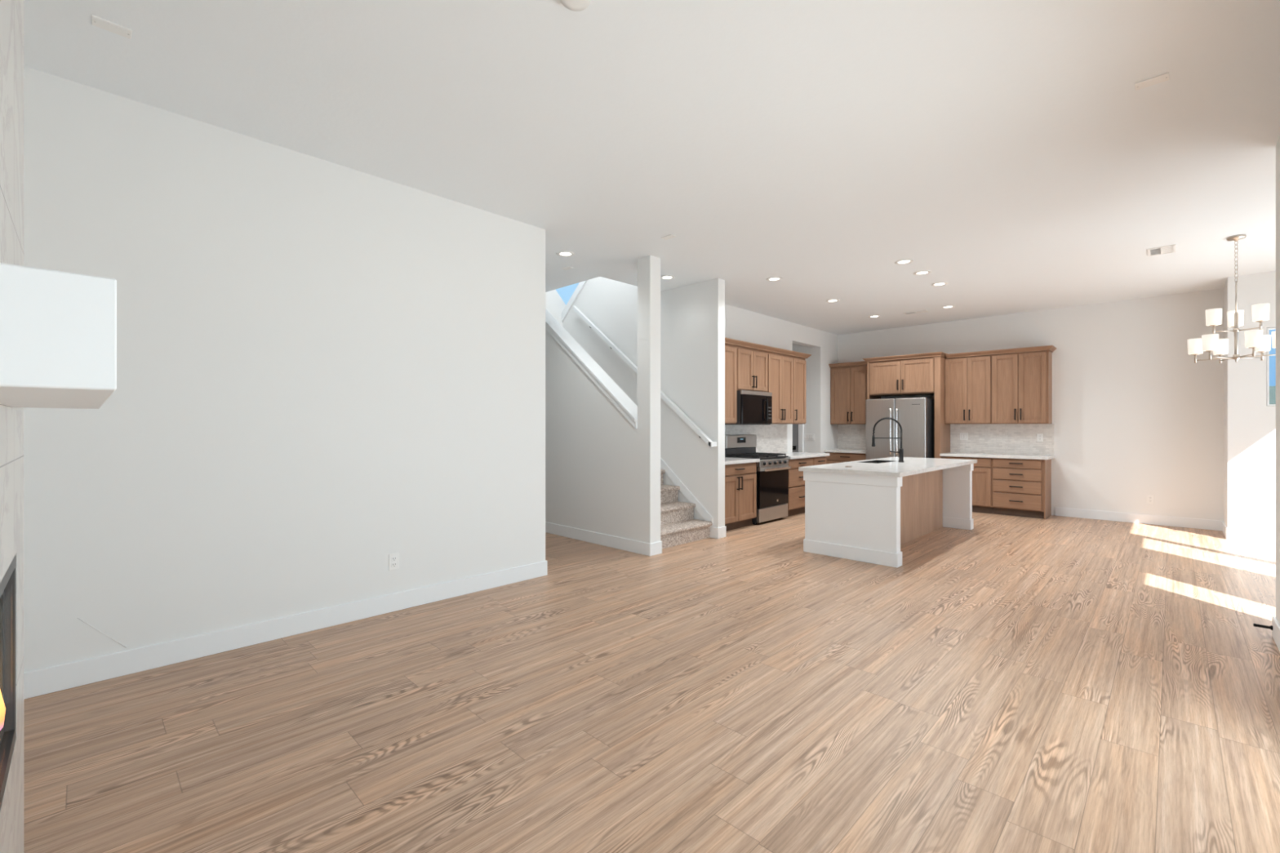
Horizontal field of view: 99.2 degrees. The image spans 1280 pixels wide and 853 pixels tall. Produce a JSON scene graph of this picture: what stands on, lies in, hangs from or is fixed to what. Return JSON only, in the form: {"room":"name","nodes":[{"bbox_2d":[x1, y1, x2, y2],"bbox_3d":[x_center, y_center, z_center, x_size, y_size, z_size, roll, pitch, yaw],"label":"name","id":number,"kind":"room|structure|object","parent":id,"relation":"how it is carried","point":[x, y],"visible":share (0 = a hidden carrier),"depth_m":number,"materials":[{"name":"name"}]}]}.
{"room":"open-plan living room","nodes":[
{"label":"open-plan living room","id":0,"kind":"room"},
{"bbox_2d":[23,66,545,672],"bbox_3d":[-2.039,-0.212,3.674,0.147,3.045,3.300,0,0,44],"label":"wall","id":1,"kind":"structure","parent":0,"point":[326,371],"depth_m":3.30,"materials":[{"name":"white paint"}]},
{"bbox_2d":[77,617,126,648],"bbox_3d":[-2.776,1.067,2.814,0.004,0.208,0.183,0,0,44],"label":"scratch","id":2,"kind":"object","parent":1,"relation":"attached to","point":[77,617],"visible":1,"depth_m":2.81,"materials":[{"name":"white plastic"}]},
{"bbox_2d":[23,560,547,699],"bbox_3d":[-2.030,1.246,3.674,0.160,0.128,3.312,0,0,44],"label":"baseboard","id":3,"kind":"structure","parent":1,"relation":"attached to","point":[44,681],"depth_m":3.24,"materials":[{"name":"white paint"}]},
{"bbox_2d":[388,552,399,570],"bbox_3d":[-1.744,0.959,3.863,0.010,0.116,0.072,0,0,44],"label":"wall outlet","id":4,"kind":"object","parent":1,"relation":"attached to","point":[393,558],"visible":1,"depth_m":3.86,"materials":[{"name":"white plastic"}]},
{"bbox_2d":[391,555,396,561],"bbox_3d":[-1.742,0.938,3.861,0.003,0.032,0.034,0,0,44],"label":"receptacle","id":5,"kind":"object","parent":4,"relation":"attached to","point":[393,557],"depth_m":3.86,"materials":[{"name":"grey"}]},
{"bbox_2d":[391,562,396,567],"bbox_3d":[-1.742,0.980,3.861,0.003,0.032,0.034,0,0,44],"label":"receptacle","id":6,"kind":"object","parent":4,"relation":"attached to","point":[393,564],"depth_m":3.86,"materials":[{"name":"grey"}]},
{"bbox_2d":[545,289,565,325],"bbox_3d":[-1.183,-1.490,8.551,0.150,5.600,2.230,0,0,44],"label":"wall","id":7,"kind":"structure","parent":0,"point":[555,305],"depth_m":8.32,"materials":[{"name":"white paint"}]},
{"bbox_2d":[545,255,660,543],"bbox_3d":[-1.422,-0.212,7.114,4.418,3.045,0.158,0,0,44],"label":"wall","id":8,"kind":"structure","parent":0,"point":[602,472],"depth_m":5.97,"materials":[{"name":"white paint"}]},
{"bbox_2d":[545,308,637,428],"bbox_3d":[-0.741,-0.902,6.434,2.131,1.699,0.218,0,0,44],"label":"trim","id":9,"kind":"structure","parent":8,"relation":"attached to","point":[607,383],"depth_m":6.20,"materials":[{"name":"white paint"}]},
{"bbox_2d":[545,521,662,555],"bbox_3d":[-1.418,1.246,7.108,4.431,0.128,0.181,0,0,44],"label":"baseboard","id":10,"kind":"structure","parent":8,"relation":"attached to","point":[620,543],"depth_m":5.95,"materials":[{"name":"white paint"}]},
{"bbox_2d":[562,276,724,527],"bbox_3d":[-0.094,-1.124,7.447,2.950,4.868,0.135,0,0,44],"label":"wall","id":11,"kind":"structure","parent":0,"point":[692,316],"depth_m":6.74,"materials":[{"name":"white paint"}]},
{"bbox_2d":[561,280,587,321],"bbox_3d":[-0.437,-2.579,7.783,2.010,1.939,0.185,0,0,44],"label":"trim","id":12,"kind":"structure","parent":11,"relation":"attached to","point":[580,285],"depth_m":8.22,"materials":[{"name":"white paint"}]},
{"bbox_2d":[573,306,716,447],"bbox_3d":[-0.044,-0.775,7.230,2.545,2.033,0.104,0,0,44],"label":"handrail","id":13,"kind":"object","parent":11,"relation":"attached to","point":[633,366],"visible":0.7,"depth_m":7.16,"materials":[{"name":"white paint"}]},
{"bbox_2d":[660,457,713,537],"bbox_3d":[-0.153,0.038,7.399,2.832,2.543,0.016,0,0,44],"label":"trim","id":14,"kind":"structure","parent":11,"relation":"attached to","point":[673,477],"depth_m":6.67,"materials":[{"name":"white paint"}]},
{"bbox_2d":[712,525,726,538],"bbox_3d":[0.938,1.246,6.434,0.083,0.128,0.160,0,0,44],"label":"baseboard","id":15,"kind":"structure","parent":11,"relation":"attached to","point":[717,532],"depth_m":6.39,"materials":[{"name":"white paint"}]},
{"bbox_2d":[23,511,1279,852],"bbox_3d":[1.123,1.370,5.581,10.200,0.120,10.750,0,0,44],"label":"floor","id":16,"kind":"structure","parent":0,"point":[1054,684],"depth_m":2.45,"materials":[{"name":"brown wood"}]},
{"bbox_2d":[0,0,23,852],"bbox_3d":[-1.309,-0.211,0.878,1.900,3.043,0.323,0,0,44],"label":"fireplace","id":17,"kind":"object","parent":16,"relation":"on","point":[11,11],"visible":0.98,"depth_m":1.41,"materials":[{"name":"paint"}]},
{"bbox_2d":[0,262,116,408],"bbox_3d":[-1.140,-0.121,1.048,1.104,0.147,0.157,0,0,44],"label":"mantel","id":18,"kind":"object","parent":17,"relation":"attached to","point":[58,329],"visible":1,"depth_m":0.68,"materials":[{"name":"white paint"}]},
{"bbox_2d":[660,469,712,548],"bbox_3d":[-0.526,0.265,7.051,2.876,2.090,1.001,0,0,44],"label":"staircase","id":19,"kind":"structure","parent":16,"relation":"on","point":[678,526],"depth_m":6.31,"materials":[{"name":"carpet"}]},
{"bbox_2d":[724,462,756,531],"bbox_3d":[1.038,0.888,7.081,0.656,0.843,0.855,0,0,44],"label":"base cabinet","id":20,"kind":"object","parent":16,"relation":"on","point":[740,479],"visible":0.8,"depth_m":6.91,"materials":[{"name":"brown wood"}]},
{"bbox_2d":[724,457,759,464],"bbox_3d":[1.032,0.445,7.074,0.659,0.040,0.887,0,0,44],"label":"countertop","id":21,"kind":"structure","parent":20,"relation":"on","point":[728,460],"depth_m":6.94,"materials":[{"name":"white stone"}]},
{"bbox_2d":[724,435,791,524],"bbox_3d":[1.644,0.718,7.660,0.687,1.185,0.760,0,0,44],"label":"range","id":22,"kind":"object","parent":16,"relation":"on","point":[772,469],"visible":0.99,"depth_m":7.52,"materials":[{"name":"grey metal"}]},
{"bbox_2d":[724,455,788,459],"bbox_3d":[1.638,0.426,7.666,0.580,0.016,0.760,0,0,44],"label":"cooktop","id":23,"kind":"object","parent":22,"relation":"in","point":[762,457],"depth_m":7.48,"materials":[{"name":"metal"}]},
{"bbox_2d":[784,457,813,517],"bbox_3d":[2.178,0.888,8.246,0.656,0.843,0.765,0,0,44],"label":"base cabinet","id":24,"kind":"object","parent":16,"relation":"on","point":[796,504],"visible":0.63,"depth_m":7.96,"materials":[{"name":"brown wood"}]},
{"bbox_2d":[782,452,829,459],"bbox_3d":[2.337,0.445,8.409,0.659,0.040,1.234,0,0,44],"label":"countertop","id":25,"kind":"structure","parent":24,"relation":"on","point":[791,455],"depth_m":8.34,"materials":[{"name":"white stone"}]},
{"bbox_2d":[812,456,826,465],"bbox_3d":[2.601,0.888,8.680,0.656,0.843,0.443,0,0,44],"label":"base cabinet","id":26,"kind":"object","parent":16,"relation":"on","point":[822,460],"visible":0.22,"depth_m":8.45,"materials":[{"name":"brown wood"}]},
{"bbox_2d":[825,452,866,464],"bbox_3d":[3.819,0.888,9.848,0.763,0.843,0.576,0,0,44],"label":"base cabinet","id":27,"kind":"object","parent":16,"relation":"on","point":[834,457],"visible":0.22,"depth_m":9.69,"materials":[{"name":"brown wood"}]},
{"bbox_2d":[823,448,866,453],"bbox_3d":[3.819,0.445,9.847,0.767,0.040,0.579,0,0,44],"label":"countertop","id":28,"kind":"structure","parent":27,"relation":"on","point":[841,451],"depth_m":9.74,"materials":[{"name":"white stone"}]},
{"bbox_2d":[803,463,973,567],"bbox_3d":[2.989,0.888,6.338,0.945,0.844,2.693,0,0,44],"label":"kitchen island","id":29,"kind":"object","parent":16,"relation":"on","point":[865,518],"visible":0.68,"depth_m":5.53,"materials":[{"name":"white paint"}]},
{"bbox_2d":[798,456,977,477],"bbox_3d":[2.988,0.445,6.336,1.010,0.040,2.762,0,0,44],"label":"island countertop","id":30,"kind":"structure","parent":29,"relation":"on","point":[910,465],"depth_m":5.79,"materials":[{"name":"white stone"}]},
{"bbox_2d":[858,460,892,463],"bbox_3d":[2.887,0.554,6.619,0.268,0.251,0.658,0,0,44],"label":"sink","id":31,"kind":"object","parent":30,"relation":"in","point":[871,461],"visible":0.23,"depth_m":6.85,"materials":[{"name":"black"}]},
{"bbox_2d":[871,417,903,462],"bbox_3d":[2.985,0.156,6.564,0.355,0.538,0.059,0,0,24],"label":"faucet","id":32,"kind":"object","parent":30,"relation":"on","point":[900,451],"visible":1,"depth_m":6.51,"materials":[{"name":"black metal"}]},
{"bbox_2d":[866,396,934,459],"bbox_3d":[4.371,0.424,9.093,0.932,1.772,0.830,0,0,44],"label":"refrigerator","id":33,"kind":"object","parent":16,"relation":"on","point":[916,415],"visible":0.56,"depth_m":8.79,"materials":[{"name":"grey metal"}]},
{"bbox_2d":[866,355,950,458],"bbox_3d":[4.505,0.100,9.176,1.148,2.420,0.576,0,0,44],"label":"tall cabinet","id":34,"kind":"object","parent":16,"relation":"on","point":[922,375],"visible":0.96,"depth_m":8.88,"materials":[{"name":"brown wood"}]},
{"bbox_2d":[941,456,992,513],"bbox_3d":[5.165,0.888,8.531,0.692,0.843,0.576,0,0,44],"label":"base cabinet","id":35,"kind":"object","parent":16,"relation":"on","point":[982,472],"visible":0.21,"depth_m":8.21,"materials":[{"name":"brown wood"}]},
{"bbox_2d":[939,452,1054,459],"bbox_3d":[5.408,0.445,8.292,1.375,0.040,0.579,0,0,44],"label":"countertop","id":36,"kind":"structure","parent":35,"relation":"on","point":[948,454],"depth_m":8.10,"materials":[{"name":"white stone"}]},
{"bbox_2d":[991,457,1051,519],"bbox_3d":[5.643,0.888,8.063,0.642,0.843,0.576,0,0,44],"label":"base cabinet","id":37,"kind":"object","parent":16,"relation":"on","point":[1021,487],"visible":0.98,"depth_m":7.88,"materials":[{"name":"brown wood"}]},
{"bbox_2d":[23,0,1279,334],"bbox_3d":[1.123,-1.885,5.581,10.200,0.300,10.750,0,0,44],"label":"ceiling","id":38,"kind":"structure","parent":0,"point":[1009,150],"depth_m":3.05,"materials":[{"name":"white paint"}]},
{"bbox_2d":[91,14,132,39],"bbox_3d":[-2.291,-1.731,2.363,0.075,0.008,0.125,0,0,44],"label":"cover plate","id":39,"kind":"object","parent":38,"relation":"attached to","point":[96,21],"visible":1,"depth_m":2.36,"materials":[{"name":"white plastic"}]},
{"bbox_2d":[556,250,574,257],"bbox_3d":[-0.747,-1.732,5.469,0.184,0.006,0.184,0,0,44],"label":"recessed light","id":40,"kind":"object","parent":38,"relation":"in","point":[565,253],"visible":1,"depth_m":5.46,"materials":[{"name":"white plastic"}]},
{"bbox_2d":[560,0,591,11],"bbox_3d":[-0.258,-1.717,2.176,0.132,0.036,0.132,0,0,44],"label":"smoke detector","id":41,"kind":"object","parent":38,"relation":"attached to","point":[572,5],"visible":1,"depth_m":2.19,"materials":[{"name":"white plastic"}]},
{"bbox_2d":[660,275,675,279],"bbox_3d":[0.317,-1.732,6.335,0.184,0.006,0.184,0,0,44],"label":"recessed light","id":42,"kind":"object","parent":38,"relation":"in","point":[664,277],"visible":0.97,"depth_m":6.32,"materials":[{"name":"white plastic"}]},
{"bbox_2d":[661,234,676,239],"bbox_3d":[0.263,-1.731,4.984,0.125,0.008,0.075,0,0,44],"label":"cover plate","id":43,"kind":"object","parent":38,"relation":"attached to","point":[668,237],"visible":1,"depth_m":4.97,"materials":[{"name":"white plastic"}]},
{"bbox_2d":[766,276,782,281],"bbox_3d":[1.579,-1.732,6.402,0.184,0.006,0.184,0,0,44],"label":"recessed light","id":44,"kind":"object","parent":38,"relation":"in","point":[772,278],"visible":1,"depth_m":6.39,"materials":[{"name":"white plastic"}]},
{"bbox_2d":[826,298,839,302],"bbox_3d":[2.656,-1.732,7.502,0.184,0.006,0.184,0,0,44],"label":"recessed light","id":45,"kind":"object","parent":38,"relation":"in","point":[832,300],"visible":1,"depth_m":7.49,"materials":[{"name":"white plastic"}]},
{"bbox_2d":[868,315,880,317],"bbox_3d":[3.696,-1.732,8.583,0.184,0.006,0.184,0,0,44],"label":"recessed light","id":46,"kind":"object","parent":38,"relation":"in","point":[873,316],"visible":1,"depth_m":8.56,"materials":[{"name":"white plastic"}]},
{"bbox_2d":[894,258,913,264],"bbox_3d":[2.780,-1.732,5.730,0.184,0.006,0.184,0,0,44],"label":"recessed light","id":47,"kind":"object","parent":38,"relation":"in","point":[905,261],"visible":1,"depth_m":5.72,"materials":[{"name":"white plastic"}]},
{"bbox_2d":[902,309,928,315],"bbox_3d":[4.180,-1.731,8.263,0.330,0.008,0.160,0,0,44],"label":"ceiling vent","id":48,"kind":"object","parent":38,"relation":"in","point":[925,310],"visible":1,"depth_m":8.24,"materials":[{"name":"white plastic"}]},
{"bbox_2d":[913,270,931,275],"bbox_3d":[3.185,-1.732,6.145,0.184,0.006,0.184,0,0,44],"label":"recessed light","id":49,"kind":"object","parent":38,"relation":"in","point":[924,272],"visible":1,"depth_m":6.14,"materials":[{"name":"white plastic"}]},
{"bbox_2d":[931,281,947,286],"bbox_3d":[3.647,-1.732,6.631,0.184,0.006,0.184,0,0,44],"label":"recessed light","id":50,"kind":"object","parent":38,"relation":"in","point":[943,283],"visible":1,"depth_m":6.63,"materials":[{"name":"white plastic"}]},
{"bbox_2d":[941,305,955,308],"bbox_3d":[4.467,-1.732,7.899,0.184,0.006,0.184,0,0,44],"label":"recessed light","id":51,"kind":"object","parent":38,"relation":"in","point":[948,306],"visible":1,"depth_m":7.90,"materials":[{"name":"white plastic"}]},
{"bbox_2d":[1134,71,1168,90],"bbox_3d":[2.570,-1.731,2.735,0.125,0.008,0.075,0,0,44],"label":"cover plate","id":52,"kind":"object","parent":38,"relation":"attached to","point":[1165,77],"visible":1,"depth_m":2.73,"materials":[{"name":"white plastic"}]},
{"bbox_2d":[1146,244,1175,256],"bbox_3d":[5.131,-1.731,5.360,0.200,0.008,0.300,0,0,44],"label":"ceiling vent","id":53,"kind":"object","parent":38,"relation":"in","point":[1171,248],"visible":1,"depth_m":5.36,"materials":[{"name":"white plastic"}]},
{"bbox_2d":[1187,234,1275,363],"bbox_3d":[5.450,-1.160,4.978,0.629,1.150,0.608,0,0,44],"label":"chandelier","id":54,"kind":"object","parent":38,"relation":"hanging from","point":[1255,340],"visible":0.98,"depth_m":4.97,"materials":[{"name":"white glass"}]},
{"bbox_2d":[724,304,837,453],"bbox_3d":[2.059,-0.212,8.705,0.150,3.045,4.675,0,0,44],"label":"wall","id":55,"kind":"structure","parent":0,"point":[740,324],"depth_m":9.54,"materials":[{"name":"white paint"}]},
{"bbox_2d":[724,343,737,423],"bbox_3d":[0.938,-0.565,7.179,0.376,1.050,0.775,0,0,44],"label":"upper cabinet","id":56,"kind":"object","parent":55,"relation":"attached to","point":[731,351],"visible":0.18,"depth_m":7.26,"materials":[{"name":"brown wood"}]},
{"bbox_2d":[724,390,772,424],"bbox_3d":[1.512,-0.257,7.706,0.445,0.463,0.762,0,0,44],"label":"microwave","id":57,"kind":"object","parent":55,"relation":"attached to","point":[753,407],"visible":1,"depth_m":7.51,"materials":[{"name":"grey"}]},
{"bbox_2d":[736,346,767,391],"bbox_3d":[1.482,-0.790,7.736,0.376,0.600,0.778,0,0,44],"label":"upper cabinet","id":58,"kind":"object","parent":55,"relation":"attached to","point":[752,364],"visible":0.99,"depth_m":7.59,"materials":[{"name":"brown wood"}]},
{"bbox_2d":[724,337,811,358],"bbox_3d":[1.641,-1.122,7.886,0.394,0.062,2.770,0,0,44],"label":"crown molding","id":59,"kind":"structure","parent":58,"relation":"on","point":[727,340],"depth_m":7.79,"materials":[{"name":"brown wood"}]},
{"bbox_2d":[724,423,787,453],"bbox_3d":[1.453,0.193,7.972,0.008,0.464,2.770,0,0,44],"label":"backsplash","id":60,"kind":"structure","parent":55,"relation":"attached to","point":[771,438],"depth_m":8.49,"materials":[{"name":"tile"}]},
{"bbox_2d":[766,351,793,423],"bbox_3d":[2.013,-0.565,8.279,0.376,1.050,0.738,0,0,44],"label":"upper cabinet","id":61,"kind":"object","parent":55,"relation":"attached to","point":[780,366],"visible":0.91,"depth_m":8.16,"materials":[{"name":"brown wood"}]},
{"bbox_2d":[783,356,805,424],"bbox_3d":[2.419,-0.565,8.693,0.376,1.050,0.418,0,0,44],"label":"upper cabinet","id":62,"kind":"object","parent":55,"relation":"attached to","point":[799,363],"visible":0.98,"depth_m":8.60,"materials":[{"name":"brown wood"}]},
{"bbox_2d":[792,343,813,453],"bbox_3d":[2.521,-0.212,10.649,1.910,3.045,0.150,0,0,44],"label":"wall","id":63,"kind":"structure","parent":0,"point":[808,426],"depth_m":9.99,"materials":[{"name":"white paint"}]},
{"bbox_2d":[792,423,803,452],"bbox_3d":[2.617,0.240,10.376,1.030,2.140,0.103,0,0,44],"label":"door","id":64,"kind":"structure","parent":63,"relation":"in","point":[797,428],"depth_m":10.10,"materials":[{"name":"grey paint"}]},
{"bbox_2d":[804,434,814,440],"bbox_3d":[3.102,0.201,9.968,0.192,0.104,0.011,0,0,44],"label":"light switch","id":65,"kind":"object","parent":63,"relation":"attached to","point":[806,437],"visible":1,"depth_m":9.96,"materials":[{"name":"white plastic"}]},
{"bbox_2d":[837,288,1223,520],"bbox_3d":[4.331,-0.212,9.857,8.806,3.045,0.150,0,0,44],"label":"wall","id":66,"kind":"structure","parent":0,"point":[1135,417],"depth_m":7.50,"materials":[{"name":"white paint"}]},
{"bbox_2d":[830,364,866,424],"bbox_3d":[3.892,-0.565,9.923,0.763,1.050,0.366,0,0,44],"label":"upper cabinet","id":67,"kind":"object","parent":66,"relation":"attached to","point":[848,384],"visible":0.86,"depth_m":9.84,"materials":[{"name":"brown wood"}]},
{"bbox_2d":[837,424,866,449],"bbox_3d":[4.018,0.193,10.053,0.765,0.464,0.008,0,0,44],"label":"backsplash","id":68,"kind":"structure","parent":66,"relation":"attached to","point":[853,437],"depth_m":10.13,"materials":[{"name":"tile"}]},
{"bbox_2d":[945,355,991,424],"bbox_3d":[5.220,-0.565,8.624,0.642,1.050,0.366,0,0,44],"label":"upper cabinet","id":69,"kind":"object","parent":66,"relation":"attached to","point":[968,380],"visible":0.99,"depth_m":8.51,"materials":[{"name":"brown wood"}]},
{"bbox_2d":[950,423,1053,455],"bbox_3d":[5.607,0.193,8.499,1.370,0.464,0.008,0,0,44],"label":"backsplash","id":70,"kind":"structure","parent":66,"relation":"attached to","point":[990,438],"depth_m":8.45,"materials":[{"name":"tile"}]},
{"bbox_2d":[960,432,968,439],"bbox_3d":[5.253,0.160,8.832,0.118,0.116,0.010,0,0,44],"label":"light switch","id":71,"kind":"object","parent":70,"relation":"attached to","point":[963,436],"visible":1,"depth_m":8.83,"materials":[{"name":"white plastic"}]},
{"bbox_2d":[1036,433,1043,441],"bbox_3d":[5.971,0.167,8.130,0.072,0.116,0.010,0,0,44],"label":"wall outlet","id":72,"kind":"object","parent":70,"relation":"attached to","point":[1039,436],"visible":1,"depth_m":8.13,"materials":[{"name":"white plastic"}]},
{"bbox_2d":[991,351,1052,423],"bbox_3d":[5.702,-0.565,8.153,0.701,1.050,0.366,0,0,44],"label":"upper cabinet","id":73,"kind":"object","parent":66,"relation":"attached to","point":[1022,382],"visible":1,"depth_m":8.03,"materials":[{"name":"brown wood"}]},
{"bbox_2d":[828,345,1056,367],"bbox_3d":[4.726,-1.132,8.949,3.319,0.082,0.594,0,0,44],"label":"crown molding","id":74,"kind":"structure","parent":73,"relation":"attached to","point":[1049,348],"depth_m":8.61,"materials":[{"name":"brown wood"}]},
{"bbox_2d":[1146,494,1154,503],"bbox_3d":[6.836,0.976,7.295,0.072,0.116,0.010,0,0,44],"label":"wall outlet","id":75,"kind":"object","parent":66,"relation":"attached to","point":[1150,499],"visible":1,"depth_m":7.29,"materials":[{"name":"white plastic"}]},
{"bbox_2d":[1054,506,1275,544],"bbox_3d":[6.962,1.246,6.680,3.090,0.128,0.713,0,0,44],"label":"baseboard","id":76,"kind":"structure","parent":66,"relation":"attached to","point":[1206,524],"depth_m":7.14,"materials":[{"name":"white paint"}]},
{"bbox_2d":[1223,275,1247,529],"bbox_3d":[7.128,-0.212,6.527,0.150,3.045,0.700,0,0,44],"label":"wall","id":77,"kind":"structure","parent":0,"point":[1235,374],"depth_m":6.29,"materials":[{"name":"white paint"}]},
{"bbox_2d":[1247,271,1275,532],"bbox_3d":[7.487,-0.212,5.790,1.394,3.045,0.150,0,0,44],"label":"wall","id":78,"kind":"structure","parent":0,"point":[1261,286],"depth_m":6.15,"materials":[{"name":"white paint"}]},
{"bbox_2d":[1266,327,1275,405],"bbox_3d":[7.350,-0.670,5.866,0.789,0.874,0.060,0,0,44],"label":"window","id":79,"kind":"structure","parent":78,"relation":"in","point":[1270,328],"depth_m":6.12,"materials":[{"name":"white paint"}]},
{"bbox_2d":[1275,136,1279,625],"bbox_3d":[1.978,-0.212,1.262,0.150,3.045,5.770,0,0,44],"label":"wall","id":80,"kind":"structure","parent":0,"point":[1277,146],"depth_m":3.30,"materials":[{"name":"white paint"}]},
{"bbox_2d":[1253,623,1272,630],"bbox_3d":[3.896,1.250,3.407,0.080,0.027,0.028,0,0,44],"label":"door stop","id":81,"kind":"object","parent":80,"relation":"attached to","point":[1254,624],"visible":1,"depth_m":3.40,"materials":[{"name":"black metal"}]},
{"bbox_2d":[1272,616,1279,651],"bbox_3d":[2.033,1.246,1.329,0.163,0.128,5.623,0,0,44],"label":"baseboard","id":82,"kind":"structure","parent":80,"relation":"attached to","point":[1276,627],"depth_m":3.26,"materials":[{"name":"white paint"}]},
{"label":"outside","id":83,"kind":"structure","parent":0,"visible":0},
{"bbox_2d":[1269,386,1275,404],"bbox_3d":[61.025,-1.445,45.221,84.000,5.910,10.000,0,0,44],"label":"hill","id":84,"kind":"structure","parent":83,"point":[1272,388],"depth_m":45.83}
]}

